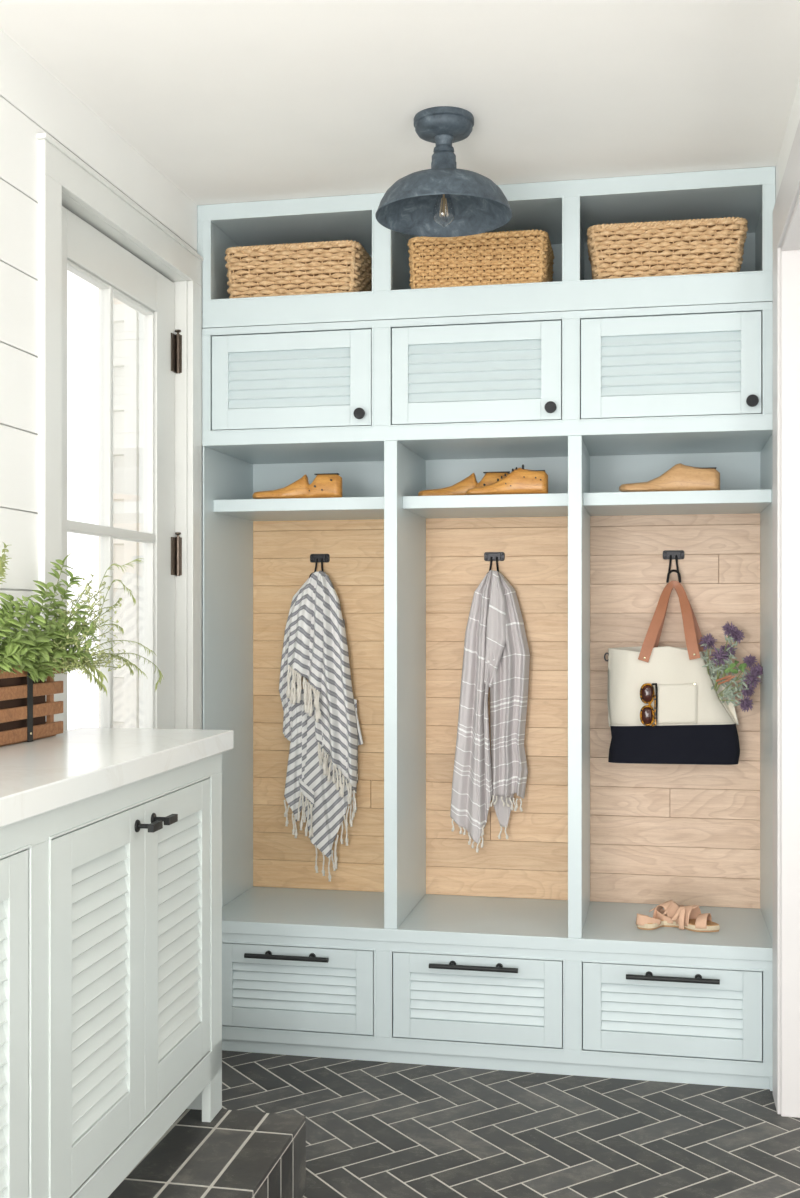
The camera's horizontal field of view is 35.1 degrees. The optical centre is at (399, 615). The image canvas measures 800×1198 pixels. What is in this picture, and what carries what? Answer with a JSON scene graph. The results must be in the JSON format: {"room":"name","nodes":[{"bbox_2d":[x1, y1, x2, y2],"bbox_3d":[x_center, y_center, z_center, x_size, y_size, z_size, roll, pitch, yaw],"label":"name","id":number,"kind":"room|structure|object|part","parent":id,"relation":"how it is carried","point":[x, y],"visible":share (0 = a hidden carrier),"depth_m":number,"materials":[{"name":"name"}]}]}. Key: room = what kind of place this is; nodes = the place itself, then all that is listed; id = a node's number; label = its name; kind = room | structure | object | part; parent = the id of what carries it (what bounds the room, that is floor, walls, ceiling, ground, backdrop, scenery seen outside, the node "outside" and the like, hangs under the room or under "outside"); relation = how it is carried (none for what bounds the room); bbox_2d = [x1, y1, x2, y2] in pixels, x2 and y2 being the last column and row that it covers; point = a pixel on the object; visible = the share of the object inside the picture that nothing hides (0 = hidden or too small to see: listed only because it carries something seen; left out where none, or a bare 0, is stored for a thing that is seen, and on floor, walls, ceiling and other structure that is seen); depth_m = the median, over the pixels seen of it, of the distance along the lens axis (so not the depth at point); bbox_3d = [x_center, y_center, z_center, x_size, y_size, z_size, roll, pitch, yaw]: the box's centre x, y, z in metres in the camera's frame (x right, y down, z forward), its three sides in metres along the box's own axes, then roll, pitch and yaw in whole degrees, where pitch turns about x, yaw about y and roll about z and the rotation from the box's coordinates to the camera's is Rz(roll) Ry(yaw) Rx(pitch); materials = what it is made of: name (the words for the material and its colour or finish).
{"room":"mudroom","nodes":[
{"label":"mudroom","id":0,"kind":"room"},
{"bbox_2d":[0,29,202,729],"bbox_3d":[-1.272,0.052,1.425,0.140,2.815,6.900,0,0,11],"label":"wall","id":1,"kind":"structure","parent":0,"point":[33,101],"depth_m":3.00,"materials":[{"name":"white paint"}]},
{"bbox_2d":[37,133,202,729],"bbox_3d":[-0.835,0.124,3.587,0.185,2.572,1.084,0,0,11],"label":"trim","id":2,"kind":"structure","parent":1,"relation":"attached to","point":[64,180],"depth_m":3.71,"materials":[{"name":"paint"}]},
{"bbox_2d":[62,206,181,730],"bbox_3d":[-0.797,0.170,3.592,0.107,2.460,0.910,0,0,11],"label":"door","id":3,"kind":"structure","parent":1,"relation":"in","point":[87,253],"depth_m":3.88,"materials":[{"name":"paint"}]},
{"bbox_2d":[0,0,799,204],"bbox_3d":[0.173,-1.395,1.133,3.309,0.120,6.900,0,0,11],"label":"ceiling","id":4,"kind":"structure","parent":0,"point":[231,101],"depth_m":3.17,"materials":[{"name":"paint"}]},
{"bbox_2d":[375,106,511,236],"bbox_3d":[0.117,-1.188,3.389,0.367,0.294,0.367,0,0,11],"label":"ceiling lamp","id":5,"kind":"object","parent":4,"relation":"hanging from","point":[442,200],"visible":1,"depth_m":3.38,"materials":[{"name":"metal"}]},
{"bbox_3d":[0.117,-1.153,3.389,0.367,0.167,0.367,0,0,11],"label":"lamp shade","id":6,"kind":"part","parent":5,"relation":"part of","materials":[{"name":"metal"}]},
{"bbox_2d":[222,1050,799,1197],"bbox_3d":[0.232,1.425,0.795,3.059,0.030,6.260,0,0,11],"label":"floor","id":7,"kind":"structure","parent":0,"point":[375,1129],"depth_m":3.46,"materials":[{"name":"tile"}]},
{"bbox_2d":[108,1109,305,1197],"bbox_3d":[-0.780,1.315,1.931,0.621,0.190,2.487,0,0,11],"label":"tiled step","id":8,"kind":"structure","parent":7,"relation":"on","point":[238,1153],"depth_m":2.87,"materials":[{"name":"tile"}]},
{"bbox_2d":[0,753,221,1197],"bbox_3d":[-0.800,0.776,2.029,0.416,0.888,2.300,0,0,10],"label":"base cabinet","id":9,"kind":"object","parent":8,"relation":"on","point":[111,901],"visible":0.98,"depth_m":2.45,"materials":[{"name":"grey paint"}]},
{"bbox_3d":[-0.667,0.708,1.902,0.012,0.505,0.297,0,0,10],"label":"louver panel","id":10,"kind":"part","parent":9,"relation":"part of","materials":[{"name":"grey paint"}]},
{"bbox_3d":[-0.668,0.717,1.897,0.020,0.654,0.439,0,0,10],"label":"cabinet door","id":11,"kind":"part","parent":9,"relation":"part of","materials":[{"name":"grey paint"}]},
{"bbox_3d":[-0.578,0.717,2.412,0.020,0.654,0.439,0,0,10],"label":"cabinet door","id":12,"kind":"part","parent":9,"relation":"part of","materials":[{"name":"grey paint"}]},
{"bbox_3d":[-0.577,0.708,2.414,0.012,0.505,0.275,0,0,10],"label":"louver panel","id":13,"kind":"part","parent":9,"relation":"part of","materials":[{"name":"grey paint"}]},
{"bbox_2d":[0,727,232,827],"bbox_3d":[-0.818,0.308,2.057,0.463,0.047,2.320,0,0,11],"label":"countertop","id":14,"kind":"structure","parent":9,"relation":"on","point":[38,776],"depth_m":2.55,"materials":[{"name":"white stone"}]},
{"bbox_2d":[0,666,62,746],"bbox_3d":[-0.888,0.179,2.770,0.072,0.210,0.530,0,0,11],"label":"wooden crate","id":15,"kind":"object","parent":14,"relation":"on","point":[28,707],"visible":0.7,"depth_m":2.86,"materials":[{"name":"brown wood"}]},
{"bbox_2d":[0,553,97,681],"bbox_3d":[-0.806,0.001,2.857,0.159,0.302,0.477,0,0,11],"label":"greenery","id":16,"kind":"object","parent":15,"relation":"in","point":[23,649],"visible":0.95,"depth_m":2.84,"materials":[{"name":"green plant"}]},
{"bbox_3d":[-0.845,0.198,2.992,0.045,0.172,0.018,0,0,11],"label":"corner post","id":17,"kind":"part","parent":15,"relation":"part of","materials":[{"name":"brown wood"}]},
{"bbox_2d":[0,542,163,694],"bbox_3d":[-0.769,0.023,2.953,0.167,0.346,0.888,0,0,11],"label":"arching wisps","id":18,"kind":"object","parent":15,"relation":"in","point":[100,674],"visible":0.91,"depth_m":3.14,"materials":[{"name":"green plant"}]},
{"bbox_2d":[38,574,127,674],"bbox_3d":[-0.763,0.018,3.042,0.181,0.243,0.379,0,0,11],"label":"stems","id":19,"kind":"object","parent":15,"relation":"in","point":[68,664],"visible":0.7,"depth_m":3.03,"materials":[{"name":"green plant"}]},
{"bbox_3d":[-0.515,0.429,2.579,0.046,0.026,0.052,0,0,10],"label":"pull knob","id":20,"kind":"part","parent":9,"relation":"part of","materials":[{"name":"black metal"}]},
{"bbox_3d":[-0.499,0.429,2.668,0.046,0.026,0.052,0,0,10],"label":"pull knob","id":21,"kind":"part","parent":9,"relation":"part of","materials":[{"name":"black metal"}]},
{"bbox_3d":[-0.503,0.717,2.837,0.020,0.654,0.420,0,0,10],"label":"cabinet door","id":22,"kind":"part","parent":9,"relation":"part of","materials":[{"name":"grey paint"}]},
{"bbox_3d":[-0.501,0.708,2.844,0.012,0.505,0.290,0,0,10],"label":"louver panel","id":23,"kind":"part","parent":9,"relation":"part of","materials":[{"name":"grey paint"}]},
{"bbox_2d":[197,166,775,1090],"bbox_3d":[0.276,0.038,4.167,1.808,2.744,0.571,0,0,11],"label":"locker","id":24,"kind":"object","parent":7,"relation":"on","point":[527,951],"visible":0.86,"depth_m":4.05,"materials":[{"name":"blue paint"}]},
{"bbox_3d":[-0.588,0.216,4.355,0.006,1.537,0.514,0,0,11],"label":"panel","id":25,"kind":"part","parent":24,"relation":"part of","materials":[{"name":"blue paint"}]},
{"bbox_3d":[-0.359,1.085,4.025,0.275,0.022,0.041,0,0,11],"label":"bar handle","id":26,"kind":"part","parent":24,"relation":"part of","materials":[{"name":"black metal"}]},
{"bbox_3d":[-0.355,-0.760,4.054,0.408,0.187,0.012,0,0,11],"label":"louver panel","id":27,"kind":"part","parent":24,"relation":"part of","materials":[{"name":"blue paint"}]},
{"bbox_3d":[-0.349,-0.755,4.054,0.529,0.303,0.020,0,0,11],"label":"cupboard door","id":28,"kind":"part","parent":24,"relation":"part of","materials":[{"name":"blue paint"}]},
{"bbox_3d":[-0.339,1.190,4.051,0.413,0.149,0.012,0,0,11],"label":"louver panel","id":29,"kind":"part","parent":24,"relation":"part of","materials":[{"name":"blue paint"}]},
{"bbox_2d":[224,240,371,297],"bbox_3d":[-0.326,-1.111,4.208,0.463,0.176,0.318,0,0,11],"label":"seagrass basket","id":30,"kind":"object","parent":24,"relation":"in","point":[339,266],"visible":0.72,"depth_m":4.06,"materials":[{"name":"beige wicker"}]},
{"bbox_2d":[253,473,342,498],"bbox_3d":[-0.342,-0.428,4.206,0.307,0.085,0.076,0,0,11],"label":"shoe last","id":31,"kind":"object","parent":24,"relation":"on","point":[325,485],"visible":0.8,"depth_m":4.18,"materials":[{"name":"brown wood"}]},
{"bbox_3d":[-0.346,1.192,4.053,0.535,0.265,0.020,0,0,11],"label":"drawer","id":32,"kind":"part","parent":24,"relation":"part of","materials":[{"name":"blue paint"}]},
{"bbox_2d":[214,497,383,520],"bbox_3d":[-0.284,-0.365,4.338,0.597,0.040,0.423,0,0,11],"label":"shelf","id":33,"kind":"object","parent":24,"relation":"attached to","point":[225,508],"depth_m":4.17,"materials":[{"name":"blue paint"}]},
{"bbox_3d":[-0.241,0.320,4.551,0.597,1.331,0.018,0,0,11],"label":"oak panel","id":34,"kind":"part","parent":24,"relation":"part of","materials":[{"name":"beige wood"}]},
{"bbox_2d":[309,554,329,577],"bbox_3d":[-0.295,-0.167,4.518,0.072,0.112,0.070,0,0,11],"label":"coat hook","id":35,"kind":"object","parent":24,"relation":"attached to","point":[314,558],"visible":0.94,"depth_m":4.54,"materials":[{"name":"metal"}]},
{"bbox_3d":[-0.289,-0.208,4.547,0.072,0.031,0.010,0,0,11],"label":"mounting plate","id":36,"kind":"part","parent":35,"relation":"part of","materials":[{"name":"metal"}]},
{"bbox_3d":[-0.127,-0.638,3.986,0.036,0.036,0.026,0,0,11],"label":"knob","id":37,"kind":"part","parent":24,"relation":"part of","materials":[{"name":"metal"}]},
{"bbox_2d":[418,471,507,495],"bbox_3d":[0.212,-0.428,4.155,0.312,0.085,0.072,0,0,11],"label":"shoe last","id":38,"kind":"object","parent":24,"relation":"on","point":[460,488],"visible":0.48,"depth_m":4.13,"materials":[{"name":"brown wood"}]},
{"bbox_3d":[0.314,-0.469,4.135,0.083,0.003,0.021,0,0,11],"label":"heel plate","id":39,"kind":"part","parent":38,"relation":"part of","materials":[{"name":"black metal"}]},
{"bbox_3d":[0.228,1.085,3.906,0.276,0.022,0.041,0,0,11],"label":"bar handle","id":40,"kind":"part","parent":24,"relation":"part of","materials":[{"name":"black metal"}]},
{"bbox_3d":[0.231,-0.760,3.936,0.418,0.187,0.012,0,0,11],"label":"louver panel","id":41,"kind":"part","parent":24,"relation":"part of","materials":[{"name":"blue paint"}]},
{"bbox_3d":[0.239,1.190,3.935,0.422,0.149,0.012,0,0,11],"label":"louver panel","id":42,"kind":"part","parent":24,"relation":"part of","materials":[{"name":"blue paint"}]},
{"bbox_3d":[0.236,-0.755,3.936,0.530,0.303,0.020,0,0,11],"label":"cupboard door","id":43,"kind":"part","parent":24,"relation":"part of","materials":[{"name":"blue paint"}]},
{"bbox_3d":[0.239,1.192,3.935,0.529,0.265,0.020,0,0,11],"label":"drawer","id":44,"kind":"part","parent":24,"relation":"part of","materials":[{"name":"blue paint"}]},
{"bbox_2d":[407,229,553,288],"bbox_3d":[0.266,-1.110,4.088,0.450,0.173,0.318,0,0,11],"label":"seagrass basket","id":45,"kind":"object","parent":24,"relation":"in","point":[525,256],"visible":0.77,"depth_m":3.94,"materials":[{"name":"beige wicker"}]},
{"bbox_2d":[403,493,567,518],"bbox_3d":[0.312,-0.365,4.218,0.534,0.040,0.423,0,0,11],"label":"shelf","id":46,"kind":"object","parent":24,"relation":"attached to","point":[551,505],"depth_m":4.05,"materials":[{"name":"blue paint"}]},
{"bbox_3d":[0.229,-0.943,3.936,1.808,0.782,0.027,0,0,11],"label":"frame","id":47,"kind":"part","parent":24,"relation":"part of","materials":[{"name":"blue paint"}]},
{"bbox_2d":[484,552,504,572],"bbox_3d":[0.324,-0.167,4.393,0.072,0.112,0.070,0,0,11],"label":"coat hook","id":48,"kind":"object","parent":24,"relation":"attached to","point":[488,556],"visible":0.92,"depth_m":4.42,"materials":[{"name":"metal"}]},
{"bbox_3d":[0.330,-0.208,4.422,0.072,0.031,0.010,0,0,11],"label":"mounting plate","id":49,"kind":"part","parent":48,"relation":"part of","materials":[{"name":"metal"}]},
{"bbox_3d":[0.355,0.320,4.431,0.534,1.331,0.018,0,0,11],"label":"oak panel","id":50,"kind":"part","parent":24,"relation":"part of","materials":[{"name":"beige wood"}]},
{"bbox_3d":[0.239,1.218,3.939,1.791,0.385,0.033,0,0,11],"label":"frame","id":51,"kind":"part","parent":24,"relation":"part of","materials":[{"name":"blue paint"}]},
{"bbox_3d":[0.287,1.005,4.179,1.791,0.040,0.524,0,0,11],"label":"bench seat","id":52,"kind":"part","parent":24,"relation":"part of","materials":[{"name":"blue paint"}]},
{"bbox_3d":[0.339,-0.469,4.436,1.791,0.167,0.020,0,0,11],"label":"panel","id":53,"kind":"part","parent":24,"relation":"part of","materials":[{"name":"blue paint"}]},
{"bbox_2d":[466,464,547,494],"bbox_3d":[0.341,-0.434,4.042,0.263,0.097,0.077,0,0,11],"label":"shoe last","id":54,"kind":"object","parent":24,"relation":"on","point":[520,480],"visible":0.83,"depth_m":4.01,"materials":[{"name":"brown wood"}]},
{"bbox_3d":[0.461,-0.638,3.867,0.036,0.036,0.026,0,0,11],"label":"knob","id":55,"kind":"part","parent":24,"relation":"part of","materials":[{"name":"metal"}]},
{"bbox_2d":[636,900,683,929],"bbox_3d":[0.845,0.947,4.032,0.231,0.075,0.091,0,0,-31],"label":"sandal","id":56,"kind":"object","parent":24,"relation":"on","point":[644,922],"visible":0.7,"depth_m":3.99,"materials":[{"name":"leather"}]},
{"bbox_2d":[587,217,747,279],"bbox_3d":[0.834,-1.111,3.974,0.489,0.176,0.319,0,0,10],"label":"seagrass basket","id":57,"kind":"object","parent":24,"relation":"in","point":[712,245],"visible":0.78,"depth_m":3.83,"materials":[{"name":"beige wicker"}]},
{"bbox_2d":[619,463,719,491],"bbox_3d":[0.844,-0.432,3.966,0.310,0.092,0.084,0,0,11],"label":"shoe last","id":58,"kind":"object","parent":24,"relation":"on","point":[680,477],"visible":0.82,"depth_m":3.94,"materials":[{"name":"beige wood"}]},
{"bbox_3d":[0.815,-0.755,3.819,0.532,0.303,0.020,0,0,11],"label":"cupboard door","id":59,"kind":"part","parent":24,"relation":"part of","materials":[{"name":"blue paint"}]},
{"bbox_3d":[0.816,-0.760,3.818,0.414,0.187,0.012,0,0,11],"label":"louver panel","id":60,"kind":"part","parent":24,"relation":"part of","materials":[{"name":"blue paint"}]},
{"bbox_3d":[0.819,1.190,3.817,0.420,0.149,0.012,0,0,11],"label":"louver panel","id":61,"kind":"part","parent":24,"relation":"part of","materials":[{"name":"blue paint"}]},
{"bbox_3d":[0.819,1.192,3.818,0.528,0.265,0.020,0,0,11],"label":"drawer","id":62,"kind":"part","parent":24,"relation":"part of","materials":[{"name":"blue paint"}]},
{"bbox_3d":[0.816,1.085,3.788,0.274,0.022,0.041,0,0,11],"label":"bar handle","id":63,"kind":"part","parent":24,"relation":"part of","materials":[{"name":"black metal"}]},
{"bbox_2d":[663,550,683,582],"bbox_3d":[0.925,-0.167,4.271,0.072,0.112,0.070,0,0,11],"label":"coat hook","id":64,"kind":"object","parent":24,"relation":"attached to","point":[669,555],"visible":1,"depth_m":4.29,"materials":[{"name":"metal"}]},
{"bbox_3d":[0.931,-0.208,4.301,0.072,0.031,0.010,0,0,11],"label":"mounting plate","id":65,"kind":"part","parent":64,"relation":"part of","materials":[{"name":"metal"}]},
{"bbox_3d":[0.935,0.320,4.314,0.566,1.331,0.018,0,0,11],"label":"oak panel","id":66,"kind":"part","parent":24,"relation":"part of","materials":[{"name":"beige wood"}]},
{"bbox_2d":[583,489,771,515],"bbox_3d":[0.892,-0.365,4.101,0.566,0.040,0.423,0,0,11],"label":"shelf","id":67,"kind":"object","parent":24,"relation":"attached to","point":[758,502],"depth_m":3.93,"materials":[{"name":"blue paint"}]},
{"bbox_2d":[655,905,719,931],"bbox_3d":[0.906,0.947,3.994,0.210,0.075,0.097,0,0,31],"label":"sandal","id":68,"kind":"object","parent":24,"relation":"on","point":[689,917],"visible":0.94,"depth_m":3.97,"materials":[{"name":"leather"}]},
{"bbox_3d":[1.045,-0.638,3.749,0.036,0.036,0.026,0,0,11],"label":"knob","id":69,"kind":"part","parent":24,"relation":"part of","materials":[{"name":"metal"}]},
{"bbox_3d":[1.163,0.216,4.002,0.004,1.537,0.514,0,0,11],"label":"panel","id":70,"kind":"part","parent":24,"relation":"part of","materials":[{"name":"blue paint"}]},
{"bbox_2d":[776,79,799,198],"bbox_3d":[1.168,0.033,0.856,1.248,2.755,6.750,0,0,11],"label":"wall","id":71,"kind":"structure","parent":0,"point":[794,117],"depth_m":3.40,"materials":[{"name":"white paint"}]},
{"bbox_2d":[773,120,799,1117],"bbox_3d":[0.880,0.110,2.199,0.178,2.600,3.070,0,0,11],"label":"trim","id":72,"kind":"structure","parent":71,"relation":"attached to","point":[786,211],"depth_m":3.56,"materials":[{"name":"paint"}]},
{"label":"outside","id":73,"kind":"structure","parent":0,"visible":0},
{"bbox_2d":[279,570,362,881],"bbox_3d":[-0.289,0.389,4.469,0.312,1.101,0.087,0,0,11],"label":"striped towel","id":74,"kind":"object","parent":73,"point":[321,726],"visible":1,"depth_m":4.47,"materials":[{"name":"fabric"}]},
{"bbox_3d":[-0.372,0.495,4.508,0.086,0.477,0.020,0,0,11],"label":"panel","id":75,"kind":"part","parent":74,"relation":"part of","materials":[{"name":"fabric"}]},
{"bbox_2d":[287,572,324,692],"bbox_3d":[-0.335,0.059,4.468,0.141,0.433,0.051,0,0,11],"label":"drape","id":76,"kind":"object","parent":74,"relation":"hanging from","point":[306,617],"depth_m":4.46,"materials":[{"name":"fabric"}]},
{"bbox_3d":[-0.252,0.565,4.488,0.206,0.604,0.032,0,0,11],"label":"panel","id":77,"kind":"part","parent":74,"relation":"part of","materials":[{"name":"fabric"}]},
{"bbox_2d":[309,570,357,792],"bbox_3d":[-0.240,0.232,4.457,0.177,0.787,0.057,0,0,11],"label":"drape","id":78,"kind":"object","parent":74,"relation":"hanging from","point":[333,717],"depth_m":4.46,"materials":[{"name":"fabric"}]},
{"bbox_2d":[450,570,529,852],"bbox_3d":[0.309,0.328,4.351,0.275,0.972,0.076,0,0,7],"label":"towel","id":79,"kind":"object","parent":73,"point":[496,656],"visible":1,"depth_m":4.34,"materials":[{"name":"fabric"}]},
{"bbox_2d":[450,570,493,843],"bbox_3d":[0.251,0.312,4.354,0.162,0.940,0.066,0,0,11],"label":"drape","id":80,"kind":"object","parent":79,"relation":"hanging from","point":[473,773],"depth_m":4.34,"materials":[{"name":"grey fabric"}]},
{"bbox_2d":[484,571,505,687],"bbox_3d":[0.325,0.046,4.327,0.079,0.402,0.029,0,0,11],"label":"drape","id":81,"kind":"object","parent":79,"relation":"hanging from","point":[494,582],"depth_m":4.33,"materials":[{"name":"grey fabric"}]},
{"bbox_2d":[490,572,529,798],"bbox_3d":[0.371,0.238,4.341,0.146,0.787,0.072,0,0,11],"label":"drape","id":82,"kind":"object","parent":79,"relation":"hanging from","point":[509,649],"depth_m":4.34,"materials":[{"name":"grey fabric"}]},
{"bbox_2d":[604,580,739,764],"bbox_3d":[0.907,0.185,4.232,0.445,0.610,0.133,0,0,11],"label":"tote bag","id":83,"kind":"object","parent":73,"point":[693,726],"visible":0.94,"depth_m":4.19,"materials":[{"name":"beige fabric"}]},
{"bbox_2d":[640,683,657,727],"bbox_3d":[0.823,0.295,4.176,0.058,0.147,0.017,0,0,-3],"label":"sunglasses","id":84,"kind":"object","parent":83,"relation":"in","point":[648,715],"visible":1,"depth_m":4.17,"materials":[{"name":"plastic"}]},
{"bbox_3d":[0.896,0.018,4.215,0.203,0.275,0.088,0,0,11],"label":"handle","id":85,"kind":"part","parent":83,"relation":"part of","materials":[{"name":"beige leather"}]},
{"bbox_3d":[0.904,0.235,4.211,0.418,0.269,0.060,0,0,11],"label":"panel","id":86,"kind":"part","parent":83,"relation":"part of","materials":[{"name":"beige fabric"}]},
{"bbox_3d":[0.918,0.240,4.262,0.432,0.277,0.049,0,0,11],"label":"panel","id":87,"kind":"part","parent":83,"relation":"part of","materials":[{"name":"beige fabric"}]},
{"bbox_3d":[0.932,0.012,4.264,0.197,0.247,0.018,0,0,11],"label":"handle","id":88,"kind":"part","parent":83,"relation":"part of","materials":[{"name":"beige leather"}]},
{"bbox_2d":[698,621,762,711],"bbox_3d":[1.092,0.167,4.175,0.212,0.301,0.099,0,0,11],"label":"bunch","id":89,"kind":"object","parent":83,"relation":"in","point":[721,655],"visible":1,"depth_m":4.17,"materials":[{"name":"purple plant"}]},
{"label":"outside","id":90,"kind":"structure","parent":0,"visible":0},
{"bbox_2d":[99,289,138,727],"bbox_3d":[-0.892,-0.090,4.328,0.210,3.000,0.198,0,0,11],"label":"wall","id":91,"kind":"structure","parent":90,"point":[125,318],"depth_m":4.24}
]}

